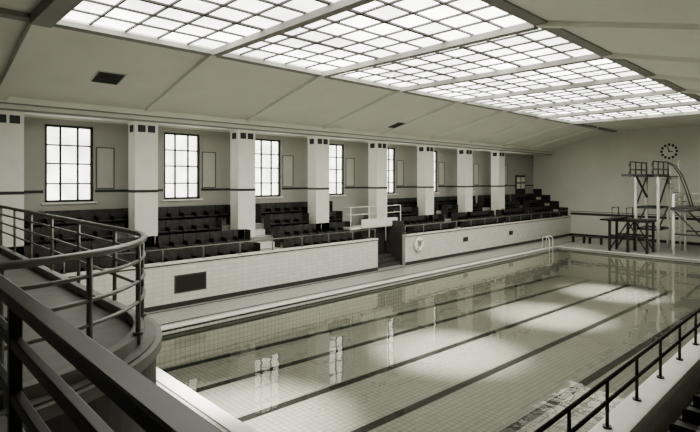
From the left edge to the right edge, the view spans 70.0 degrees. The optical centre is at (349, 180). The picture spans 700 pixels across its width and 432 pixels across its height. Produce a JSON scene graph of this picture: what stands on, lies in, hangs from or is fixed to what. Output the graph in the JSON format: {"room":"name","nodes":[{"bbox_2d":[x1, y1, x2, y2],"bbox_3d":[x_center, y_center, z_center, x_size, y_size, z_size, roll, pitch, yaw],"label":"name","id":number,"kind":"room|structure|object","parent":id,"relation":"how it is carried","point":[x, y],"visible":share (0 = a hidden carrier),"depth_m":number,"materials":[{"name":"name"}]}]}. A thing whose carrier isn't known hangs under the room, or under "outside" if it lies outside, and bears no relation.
{"room":"indoor swimming pool","nodes":[
{"label":"indoor swimming pool","id":0,"kind":"room"},
{"bbox_2d":[24,117,532,230],"bbox_3d":[-0.660,0.725,25.933,43.000,6.950,0.300,0,0,-44],"label":"wall","id":1,"kind":"structure","parent":0,"point":[109,135],"depth_m":21.30,"materials":[{"name":"paint"}]},
{"bbox_2d":[41,124,96,204],"bbox_3d":[-9.626,-0.560,17.159,1.700,2.680,0.240,0,0,-44],"label":"window","id":2,"kind":"structure","parent":1,"relation":"in","point":[68,149],"depth_m":17.23,"materials":[{"name":"glass"}]},
{"bbox_2d":[96,147,114,188],"bbox_3d":[-8.761,-0.460,17.903,0.620,1.480,0.044,0,0,-44],"label":"panel","id":3,"kind":"object","parent":1,"relation":"attached to","point":[105,157],"visible":1,"depth_m":17.90,"materials":[{"name":"paint"}]},
{"bbox_2d":[162,132,202,200],"bbox_3d":[-6.707,-0.560,19.966,1.700,2.680,0.240,0,0,-44],"label":"window","id":4,"kind":"structure","parent":1,"relation":"in","point":[181,151],"depth_m":20.03,"materials":[{"name":"glass"}]},
{"bbox_2d":[202,152,215,187],"bbox_3d":[-5.841,-0.460,20.710,0.620,1.480,0.044,0,0,-44],"label":"panel","id":5,"kind":"object","parent":1,"relation":"attached to","point":[208,158],"visible":1,"depth_m":20.69,"materials":[{"name":"paint"}]},
{"bbox_2d":[255,139,283,198],"bbox_3d":[-3.788,-0.560,22.773,1.700,2.680,0.240,0,0,-44],"label":"window","id":6,"kind":"structure","parent":1,"relation":"in","point":[267,151],"depth_m":22.90,"materials":[{"name":"glass"}]},
{"bbox_2d":[24,114,533,192],"bbox_3d":[-0.535,-0.890,25.804,43.000,2.580,0.060,0,0,-44],"label":"trim","id":7,"kind":"structure","parent":1,"relation":"attached to","point":[25,115],"depth_m":20.88,"materials":[{"name":"tile"}]},
{"bbox_2d":[282,155,292,186],"bbox_3d":[-2.922,-0.460,23.518,0.620,1.480,0.044,0,0,-44],"label":"panel","id":8,"kind":"object","parent":1,"relation":"attached to","point":[287,161],"visible":1,"depth_m":23.49,"materials":[{"name":"paint"}]},
{"bbox_2d":[329,144,346,195],"bbox_3d":[-0.868,-0.560,25.580,1.700,2.680,0.240,0,0,-44],"label":"window","id":9,"kind":"structure","parent":1,"relation":"in","point":[336,151],"depth_m":25.80,"materials":[{"name":"glass"}]},
{"bbox_2d":[345,158,353,185],"bbox_3d":[-0.003,-0.460,26.325,0.620,1.480,0.044,0,0,-44],"label":"panel","id":10,"kind":"object","parent":1,"relation":"attached to","point":[349,162],"visible":1,"depth_m":26.29,"materials":[{"name":"paint"}]},
{"bbox_2d":[387,148,397,194],"bbox_3d":[2.051,-0.560,28.387,1.700,2.680,0.240,0,0,-44],"label":"window","id":11,"kind":"structure","parent":1,"relation":"in","point":[390,151],"depth_m":28.80,"materials":[{"name":"glass"}]},
{"bbox_2d":[396,160,403,185],"bbox_3d":[2.916,-0.460,29.132,0.620,1.480,0.044,0,0,-44],"label":"panel","id":12,"kind":"object","parent":1,"relation":"attached to","point":[399,163],"visible":1,"depth_m":29.09,"materials":[{"name":"paint"}]},
{"bbox_2d":[434,151,438,192],"bbox_3d":[4.970,-0.560,31.195,1.700,2.680,0.240,0,0,-44],"label":"window","id":13,"kind":"structure","parent":1,"relation":"in","point":[435,152],"depth_m":31.71,"materials":[{"name":"glass"}]},
{"bbox_2d":[438,162,443,184],"bbox_3d":[5.835,-0.460,31.939,0.620,1.480,0.044,0,0,-44],"label":"panel","id":14,"kind":"object","parent":1,"relation":"attached to","point":[440,164],"visible":1,"depth_m":31.89,"materials":[{"name":"paint"}]},
{"bbox_2d":[473,164,478,184],"bbox_3d":[8.755,-0.460,34.747,0.620,1.480,0.044,0,0,-44],"label":"panel","id":15,"kind":"object","parent":1,"relation":"attached to","point":[475,166],"visible":1,"depth_m":34.74,"materials":[{"name":"paper"}]},
{"bbox_2d":[505,165,507,184],"bbox_3d":[11.674,-0.460,37.554,0.620,1.480,0.044,0,0,-44],"label":"panel","id":16,"kind":"object","parent":1,"relation":"attached to","point":[506,166],"visible":0.59,"depth_m":37.65,"materials":[{"name":"paper"}]},
{"bbox_2d":[515,175,524,193],"bbox_3d":[13.344,0.695,39.143,1.500,2.290,0.069,0,0,-44],"label":"door","id":17,"kind":"structure","parent":1,"relation":"in","point":[519,179],"depth_m":39.08,"materials":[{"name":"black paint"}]},
{"bbox_2d":[0,0,699,149],"bbox_3d":[6.375,-3.180,18.617,43.000,1.460,20.000,0,0,-44],"label":"ceiling","id":18,"kind":"structure","parent":0,"point":[62,66],"depth_m":15.54,"materials":[{"name":"paint"}]},
{"bbox_2d":[0,0,699,154],"bbox_3d":[6.341,-2.860,18.653,43.000,1.600,18.100,0,0,-44],"label":"ceiling beams","id":19,"kind":"structure","parent":18,"relation":"attached to","point":[47,14],"depth_m":15.77,"materials":[{"name":"white paint"}]},
{"bbox_2d":[64,0,699,120],"bbox_3d":[6.091,-3.695,18.343,28.350,0.070,7.400,0,0,-44],"label":"skylight","id":20,"kind":"object","parent":18,"relation":"attached to","point":[378,28],"visible":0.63,"depth_m":13.39,"materials":[{"name":"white glass"}]},
{"bbox_2d":[147,236,699,431],"bbox_3d":[6.375,4.350,18.617,43.000,0.300,20.000,0,0,-44],"label":"floor","id":21,"kind":"structure","parent":0,"point":[693,251],"depth_m":21.54,"materials":[{"name":"tile"}]},
{"bbox_2d":[0,245,161,431],"bbox_3d":[-6.811,2.850,5.936,6.410,2.700,19.960,0,0,-44],"label":"balcony","id":22,"kind":"object","parent":21,"relation":"on","point":[115,334],"visible":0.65,"depth_m":4.86,"materials":[{"name":"paint"}]},
{"bbox_2d":[0,205,146,409],"bbox_3d":[-6.306,1.085,9.615,1.610,1.030,14.525,0,0,-37],"label":"balcony railing","id":23,"kind":"object","parent":22,"relation":"on","point":[138,244],"visible":0.83,"depth_m":4.85,"materials":[{"name":"metal"}]},
{"bbox_2d":[0,274,222,431],"bbox_3d":[-0.754,1.090,1.578,0.090,1.020,5.120,0,0,-44],"label":"wooden handrail","id":24,"kind":"object","parent":22,"relation":"on","point":[146,403],"visible":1,"depth_m":1.83,"materials":[{"name":"brown wood"}]},
{"bbox_2d":[62,238,377,312],"bbox_3d":[-4.046,3.440,18.418,14.700,1.520,0.240,0,0,-44],"label":"parapet wall","id":25,"kind":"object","parent":21,"relation":"on","point":[231,275],"visible":0.68,"depth_m":18.50,"materials":[{"name":"white tile"}]},
{"bbox_2d":[174,271,206,293],"bbox_3d":[-5.403,3.440,16.980,1.150,0.600,0.029,0,0,-44],"label":"plaque","id":26,"kind":"object","parent":25,"relation":"attached to","point":[192,281],"depth_m":16.95,"materials":[{"name":"black metal"}]},
{"bbox_2d":[62,229,374,273],"bbox_3d":[-4.060,2.456,18.432,14.617,0.448,0.123,0,0,-44],"label":"railing","id":27,"kind":"object","parent":25,"relation":"on","point":[272,239],"depth_m":18.37,"materials":[{"name":"grey metal"}]},
{"bbox_2d":[27,205,537,268],"bbox_3d":[2.757,3.020,27.069,36.500,2.360,2.800,0,0,-44],"label":"terrace","id":28,"kind":"object","parent":21,"relation":"on","point":[261,225],"visible":0.08,"depth_m":20.95,"materials":[{"name":"concrete"}]},
{"bbox_2d":[0,110,24,254],"bbox_3d":[-10.226,0.120,14.861,0.860,4.360,0.660,0,0,-44],"label":"pillar","id":29,"kind":"structure","parent":28,"relation":"on","point":[11,122],"depth_m":14.71,"materials":[{"name":"paint"}]},
{"bbox_2d":[24,223,114,245],"bbox_3d":[-9.110,1.889,16.254,2.660,0.839,0.460,0,0,-44],"label":"seating","id":30,"kind":"object","parent":28,"relation":"on","point":[64,236],"visible":0.47,"depth_m":16.30,"materials":[{"name":"black plastic"}]},
{"bbox_2d":[24,205,229,227],"bbox_3d":[-8.110,1.419,18.186,8.380,0.839,0.460,0,0,-44],"label":"seating","id":31,"kind":"object","parent":28,"relation":"on","point":[103,216],"visible":0.55,"depth_m":18.17,"materials":[{"name":"brown wood"}]},
{"bbox_2d":[7,229,259,273],"bbox_3d":[-6.897,2.595,16.925,8.380,1.309,1.160,0,0,-44],"label":"seating","id":32,"kind":"object","parent":28,"relation":"on","point":[226,236],"visible":0.44,"depth_m":17.59,"materials":[{"name":"black plastic"}]},
{"bbox_2d":[127,121,158,246],"bbox_3d":[-7.307,0.120,17.668,0.860,4.360,0.660,0,0,-44],"label":"pillar","id":33,"kind":"structure","parent":28,"relation":"on","point":[142,136],"depth_m":17.45,"materials":[{"name":"paint"}]},
{"bbox_2d":[158,218,221,234],"bbox_3d":[-6.191,1.889,19.061,2.660,0.839,0.460,0,0,-44],"label":"seating","id":34,"kind":"object","parent":28,"relation":"on","point":[182,226],"visible":0.62,"depth_m":19.21,"materials":[{"name":"brown wood"}]},
{"bbox_2d":[229,129,255,238],"bbox_3d":[-4.388,0.120,20.476,0.860,4.360,0.660,0,0,-44],"label":"pillar","id":35,"kind":"structure","parent":28,"relation":"on","point":[242,142],"depth_m":20.24,"materials":[{"name":"paint"}]},
{"bbox_2d":[264,213,308,234],"bbox_3d":[-2.810,1.889,22.312,2.140,0.839,0.460,0,0,-44],"label":"seating","id":36,"kind":"object","parent":28,"relation":"on","point":[272,220],"visible":0.83,"depth_m":22.29,"materials":[{"name":"brown wood"}]},
{"bbox_2d":[255,201,332,222],"bbox_3d":[-2.546,1.419,23.537,4.220,0.839,0.460,0,0,-44],"label":"seating","id":37,"kind":"object","parent":28,"relation":"on","point":[284,207],"visible":0.46,"depth_m":23.04,"materials":[{"name":"brown wood"}]},
{"bbox_2d":[273,221,362,247],"bbox_3d":[-1.333,2.595,22.276,4.220,1.309,1.160,0,0,-44],"label":"seating","id":38,"kind":"object","parent":28,"relation":"on","point":[305,229],"visible":0.56,"depth_m":22.13,"materials":[{"name":"black plastic"}]},
{"bbox_2d":[307,136,329,230],"bbox_3d":[-1.468,0.120,23.283,0.860,4.360,0.660,0,0,-44],"label":"pillar","id":39,"kind":"structure","parent":28,"relation":"on","point":[318,146],"depth_m":23.02,"materials":[{"name":"paint"}]},
{"bbox_2d":[329,211,342,221],"bbox_3d":[-0.914,1.889,24.135,1.100,0.839,0.460,0,0,-44],"label":"seating","id":40,"kind":"object","parent":28,"relation":"on","point":[334,216],"visible":0.34,"depth_m":24.42,"materials":[{"name":"brown wood"}]},
{"bbox_2d":[255,219,459,249],"bbox_3d":[4.736,2.539,28.798,23.950,1.422,1.750,0,0,-44],"label":"steps","id":41,"kind":"structure","parent":28,"relation":"on","point":[268,244],"depth_m":20.85,"materials":[{"name":"white paint"}]},
{"bbox_2d":[344,204,400,239],"bbox_3d":[1.177,2.264,24.960,3.700,2.072,0.650,0,0,-44],"label":"platform","id":42,"kind":"object","parent":28,"relation":"on","point":[369,223],"visible":0.83,"depth_m":24.53,"materials":[{"name":"white paint"}]},
{"bbox_2d":[368,141,387,218],"bbox_3d":[1.451,0.120,26.090,0.860,4.360,0.660,0,0,-44],"label":"pillar","id":43,"kind":"structure","parent":28,"relation":"on","point":[377,150],"depth_m":25.85,"materials":[{"name":"paint"}]},
{"bbox_2d":[387,198,416,207],"bbox_3d":[3.033,1.419,28.902,3.700,0.839,0.460,0,0,-44],"label":"seating","id":44,"kind":"object","parent":28,"relation":"on","point":[404,202],"visible":0.41,"depth_m":29.05,"materials":[{"name":"brown wood"}]},
{"bbox_2d":[387,207,417,217],"bbox_3d":[2.956,1.889,27.857,2.140,0.839,0.460,0,0,-44],"label":"seating","id":45,"kind":"object","parent":28,"relation":"on","point":[405,211],"visible":0.57,"depth_m":27.92,"materials":[{"name":"brown wood"}]},
{"bbox_2d":[416,145,434,219],"bbox_3d":[4.370,0.120,28.897,0.860,4.360,0.660,0,0,-44],"label":"pillar","id":46,"kind":"structure","parent":28,"relation":"on","point":[425,153],"depth_m":28.66,"materials":[{"name":"paint"}]},
{"bbox_2d":[398,214,454,233],"bbox_3d":[4.246,2.595,27.641,3.700,1.309,1.160,0,0,-44],"label":"seating","id":47,"kind":"object","parent":28,"relation":"on","point":[422,219],"visible":0.61,"depth_m":27.73,"materials":[{"name":"brown wood"}]},
{"bbox_2d":[442,204,457,218],"bbox_3d":[6.186,1.889,30.962,1.100,0.839,0.460,0,0,-44],"label":"seating","id":48,"kind":"object","parent":28,"relation":"on","point":[447,210],"visible":0.88,"depth_m":30.93,"materials":[{"name":"brown wood"}]},
{"bbox_2d":[434,196,475,210],"bbox_3d":[6.825,1.419,32.548,4.220,0.839,0.460,0,0,-44],"label":"seating","id":49,"kind":"object","parent":28,"relation":"on","point":[438,201],"visible":0.44,"depth_m":31.88,"materials":[{"name":"brown wood"}]},
{"bbox_2d":[457,148,472,215],"bbox_3d":[7.289,0.120,31.705,0.860,4.360,0.660,0,0,-44],"label":"pillar","id":50,"kind":"structure","parent":28,"relation":"on","point":[464,155],"depth_m":31.44,"materials":[{"name":"paint"}]},
{"bbox_2d":[451,210,503,227],"bbox_3d":[8.038,2.595,31.287,4.220,1.309,1.160,0,0,-44],"label":"seating","id":51,"kind":"object","parent":28,"relation":"on","point":[487,213],"visible":0.59,"depth_m":31.20,"materials":[{"name":"brown wood"}]},
{"bbox_2d":[473,203,481,210],"bbox_3d":[8.031,1.889,32.737,1.620,0.839,0.460,0,0,-44],"label":"seating","id":52,"kind":"object","parent":28,"relation":"on","point":[476,206],"visible":0.28,"depth_m":33.20,"materials":[{"name":"brown wood"}]},
{"bbox_2d":[478,194,509,207],"bbox_3d":[10.385,1.419,35.972,3.700,0.839,0.460,0,0,-44],"label":"seating","id":53,"kind":"object","parent":28,"relation":"on","point":[485,200],"visible":0.51,"depth_m":35.33,"materials":[{"name":"brown wood"}]},
{"bbox_2d":[490,151,504,214],"bbox_3d":[10.208,0.120,34.512,0.860,4.360,0.660,0,0,-44],"label":"pillar","id":54,"kind":"structure","parent":28,"relation":"on","point":[497,157],"depth_m":34.26,"materials":[{"name":"paint"}]},
{"bbox_2d":[505,201,519,208],"bbox_3d":[11.325,1.889,35.904,2.660,0.839,0.460,0,0,-44],"label":"seating","id":55,"kind":"object","parent":28,"relation":"on","point":[508,204],"visible":0.42,"depth_m":36.42,"materials":[{"name":"brown wood"}]},
{"bbox_2d":[496,208,536,222],"bbox_3d":[11.598,2.595,34.711,3.700,1.309,1.160,0,0,-44],"label":"seating","id":56,"kind":"object","parent":28,"relation":"on","point":[513,211],"visible":0.56,"depth_m":34.79,"materials":[{"name":"brown wood"}]},
{"bbox_2d":[511,193,535,204],"bbox_3d":[13.586,1.419,39.050,3.180,0.839,0.460,0,0,-44],"label":"seating","id":57,"kind":"object","parent":28,"relation":"on","point":[530,196],"visible":0.75,"depth_m":39.02,"materials":[{"name":"brown wood"}]},
{"bbox_2d":[523,199,544,211],"bbox_3d":[14.244,1.889,38.712,2.660,0.839,0.460,0,0,-44],"label":"seating","id":58,"kind":"object","parent":28,"relation":"on","point":[526,203],"visible":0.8,"depth_m":38.56,"materials":[{"name":"brown wood"}]},
{"bbox_2d":[529,206,561,218],"bbox_3d":[14.799,2.595,37.789,3.180,1.309,1.160,0,0,-44],"label":"seating","id":59,"kind":"object","parent":28,"relation":"on","point":[539,209],"visible":0.59,"depth_m":37.85,"materials":[{"name":"brown wood"}]},
{"bbox_2d":[362,218,403,268],"bbox_3d":[0.908,3.100,25.291,2.270,2.200,2.800,0,0,-44],"label":"stair","id":60,"kind":"structure","parent":21,"relation":"on","point":[393,255],"depth_m":25.21,"materials":[{"name":"paint"}]},
{"bbox_2d":[357,227,385,253],"bbox_3d":[1.113,2.995,25.099,2.000,1.390,0.080,0,0,-44],"label":"door","id":61,"kind":"structure","parent":60,"relation":"attached to","point":[379,231],"depth_m":25.41,"materials":[{"name":"metal"}]},
{"bbox_2d":[147,237,691,324],"bbox_3d":[7.969,4.197,20.892,35.150,0.006,12.570,0,0,-44],"label":"bands","id":62,"kind":"object","parent":21,"relation":"on","point":[562,237],"visible":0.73,"depth_m":20.07,"materials":[{"name":"tile"}]},
{"bbox_2d":[156,246,699,431],"bbox_3d":[7.137,5.060,18.655,27.450,1.780,11.100,0,0,-44],"label":"swimming pool","id":63,"kind":"object","parent":21,"relation":"in","point":[508,343],"visible":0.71,"depth_m":15.77,"materials":[{"name":"liquid"}]},
{"bbox_2d":[402,216,570,265],"bbox_3d":[9.829,3.440,31.761,19.800,1.520,0.240,0,0,-44],"label":"parapet wall","id":64,"kind":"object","parent":21,"relation":"on","point":[448,243],"visible":1,"depth_m":29.49,"materials":[{"name":"white tile"}]},
{"bbox_2d":[414,237,423,250],"bbox_3d":[3.508,3.220,25.422,0.720,0.720,0.195,0,0,-44],"label":"life ring","id":65,"kind":"object","parent":64,"relation":"attached to","point":[418,239],"visible":1,"depth_m":25.31,"materials":[{"name":"white paint"}]},
{"bbox_2d":[542,235,552,263],"bbox_3d":[12.300,4.253,31.140,0.550,1.695,0.510,0,0,-44],"label":"pool ladder","id":66,"kind":"object","parent":21,"relation":"on","point":[549,235],"visible":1,"depth_m":31.09,"materials":[{"name":"silver metal"}]},
{"bbox_2d":[571,235,585,242],"bbox_3d":[15.553,3.965,34.032,0.400,0.470,0.900,0,0,-44],"label":"bench","id":67,"kind":"object","parent":21,"relation":"on","point":[573,236],"visible":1,"depth_m":34.16,"materials":[{"name":"brown wood"}]},
{"bbox_2d":[587,236,603,244],"bbox_3d":[16.315,3.965,33.240,0.400,0.470,0.900,0,0,-44],"label":"bench","id":68,"kind":"object","parent":21,"relation":"on","point":[589,237],"visible":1,"depth_m":33.07,"materials":[{"name":"brown wood"}]},
{"bbox_2d":[600,207,656,253],"bbox_3d":[15.950,2.891,29.003,3.600,2.617,2.300,0,0,-44],"label":"stand","id":69,"kind":"object","parent":21,"relation":"on","point":[627,219],"visible":0.99,"depth_m":29.44,"materials":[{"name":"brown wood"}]},
{"bbox_2d":[590,333,699,431],"bbox_3d":[13.655,3.440,15.809,36.400,1.520,0.300,0,0,-44],"label":"parapet wall","id":70,"kind":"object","parent":21,"relation":"on","point":[662,402],"visible":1,"depth_m":6.40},
{"bbox_2d":[534,308,699,431],"bbox_3d":[13.548,2.409,15.775,35.892,0.542,0.097,0,0,-44],"label":"railing","id":71,"kind":"object","parent":70,"relation":"on","point":[567,410],"depth_m":5.80,"materials":[{"name":"black metal"}]},
{"bbox_2d":[621,160,699,254],"bbox_3d":[18.521,1.475,28.493,5.800,5.457,4.600,0,0,-44],"label":"platform","id":72,"kind":"object","parent":21,"relation":"on","point":[670,206],"visible":0.97,"depth_m":30.03,"materials":[{"name":"white paint"}]},
{"bbox_3d":[14.722,3.020,14.699,36.400,2.360,2.780,0,0,-44],"label":"terrace","id":73,"kind":"object","parent":21,"relation":"on","visible":0},
{"bbox_2d":[668,394,699,431],"bbox_3d":[4.438,2.595,5.628,7.860,1.309,1.160,0,0,-44],"label":"seating","id":74,"kind":"object","parent":73,"relation":"on","point":[689,421],"visible":1,"depth_m":5.76,"materials":[{"name":"brown wood"}]},
{"bbox_2d":[404,210,567,234],"bbox_3d":[9.743,2.456,31.706,19.517,0.448,0.123,0,0,-44],"label":"railing","id":75,"kind":"object","parent":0,"point":[563,210],"depth_m":29.97,"materials":[{"name":"grey metal"}]},
{"bbox_2d":[533,125,699,242],"bbox_3d":[21.981,0.270,33.624,0.300,7.860,20.000,0,0,-44],"label":"wall","id":76,"kind":"structure","parent":0,"point":[585,175],"depth_m":36.16,"materials":[{"name":"paint"}]},
{"bbox_2d":[533,189,567,215],"bbox_3d":[15.900,1.670,39.708,0.029,2.060,2.800,0,0,-44],"label":"seats","id":77,"kind":"object","parent":76,"relation":"attached to","point":[555,204],"visible":0.84,"depth_m":39.68,"materials":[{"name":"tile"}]},
{"bbox_2d":[571,211,699,245],"bbox_3d":[22.901,3.250,32.428,0.030,1.900,17.000,0,0,-44],"label":"trim","id":78,"kind":"structure","parent":76,"relation":"attached to","point":[572,213],"depth_m":35.63,"materials":[{"name":"tile"}]},
{"bbox_2d":[660,144,677,158],"bbox_3d":[21.558,-2.000,33.772,0.095,1.060,1.040,0,0,-44],"label":"wall clock","id":79,"kind":"object","parent":76,"relation":"attached to","point":[668,151],"visible":1,"depth_m":33.76,"materials":[{"name":"white paint"}]}
]}

